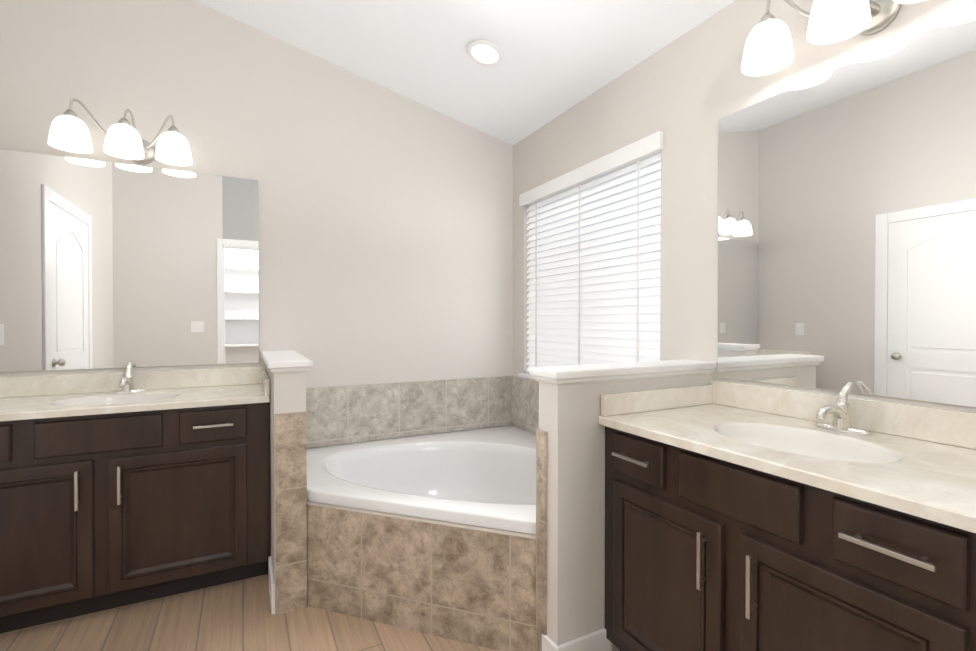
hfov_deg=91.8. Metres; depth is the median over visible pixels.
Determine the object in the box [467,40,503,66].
recessed light
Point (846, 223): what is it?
mirror
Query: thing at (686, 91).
wall
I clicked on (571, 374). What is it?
wall cap
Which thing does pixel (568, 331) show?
window blind
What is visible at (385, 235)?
wall
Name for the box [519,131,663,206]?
valance
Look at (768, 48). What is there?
sconce
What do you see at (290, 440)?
wall tile
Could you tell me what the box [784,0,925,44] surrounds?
sconce
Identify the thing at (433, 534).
tub
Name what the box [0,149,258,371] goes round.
mirror
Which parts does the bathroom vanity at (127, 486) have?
drawer, door, door, drawer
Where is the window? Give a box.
[531,153,660,314]
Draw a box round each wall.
[0,0,512,447]
[266,366,305,582]
[513,0,975,412]
[539,374,710,650]
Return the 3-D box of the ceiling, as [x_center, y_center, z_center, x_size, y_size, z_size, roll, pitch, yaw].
[-0.452,-1.699,1.537,3.170,0.824,3.140,0,1,-27]
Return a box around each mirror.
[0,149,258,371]
[717,10,975,406]
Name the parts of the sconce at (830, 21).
lamp shade, plate, lamp shade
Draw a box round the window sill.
[518,373,534,379]
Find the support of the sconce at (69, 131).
attached to the wall at (385, 235)
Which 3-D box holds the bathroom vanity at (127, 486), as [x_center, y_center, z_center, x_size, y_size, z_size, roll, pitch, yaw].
[-1.728,0.719,2.218,1.262,1.063,0.552,0,1,-27]
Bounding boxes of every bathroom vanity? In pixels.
[0,362,269,632]
[599,380,975,650]
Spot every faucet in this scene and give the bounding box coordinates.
[108,362,146,393]
[815,382,870,435]
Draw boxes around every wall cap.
[261,350,312,372]
[530,359,716,384]
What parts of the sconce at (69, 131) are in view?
lamp shade, arm, lamp shade, arm, plate, arm, lamp shade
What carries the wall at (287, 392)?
on the floor
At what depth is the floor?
1.94 m
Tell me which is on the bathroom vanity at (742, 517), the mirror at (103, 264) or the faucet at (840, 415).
the faucet at (840, 415)
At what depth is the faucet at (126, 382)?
2.41 m
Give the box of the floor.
[0,574,497,650]
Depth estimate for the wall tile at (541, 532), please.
1.73 m
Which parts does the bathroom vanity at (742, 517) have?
drawer, door, door, drawer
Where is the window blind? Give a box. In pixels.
[525,150,660,373]
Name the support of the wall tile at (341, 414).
attached to the wall at (385, 235)
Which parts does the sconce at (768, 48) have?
lamp shade, arm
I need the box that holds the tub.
[307,425,535,650]
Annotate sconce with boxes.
[48,98,191,165]
[741,0,793,75]
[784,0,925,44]
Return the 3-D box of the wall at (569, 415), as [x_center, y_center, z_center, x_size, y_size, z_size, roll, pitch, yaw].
[0.572,0.721,1.897,0.800,1.065,0.120,0,1,-27]
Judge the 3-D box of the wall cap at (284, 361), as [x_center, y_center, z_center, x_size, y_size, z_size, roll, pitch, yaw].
[-1.049,0.176,2.425,0.182,0.050,0.848,0,1,-27]
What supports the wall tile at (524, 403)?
attached to the wall at (686, 91)
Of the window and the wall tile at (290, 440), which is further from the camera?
the window
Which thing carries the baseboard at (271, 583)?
attached to the wall at (287, 392)
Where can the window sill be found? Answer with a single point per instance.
(527, 375)
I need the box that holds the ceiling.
[194,0,734,145]
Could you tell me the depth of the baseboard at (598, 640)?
1.71 m
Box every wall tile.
[274,411,306,615]
[306,375,510,447]
[511,375,538,433]
[536,429,546,650]
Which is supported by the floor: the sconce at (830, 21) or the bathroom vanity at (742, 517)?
the bathroom vanity at (742, 517)
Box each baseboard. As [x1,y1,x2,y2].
[268,556,274,614]
[549,628,611,650]

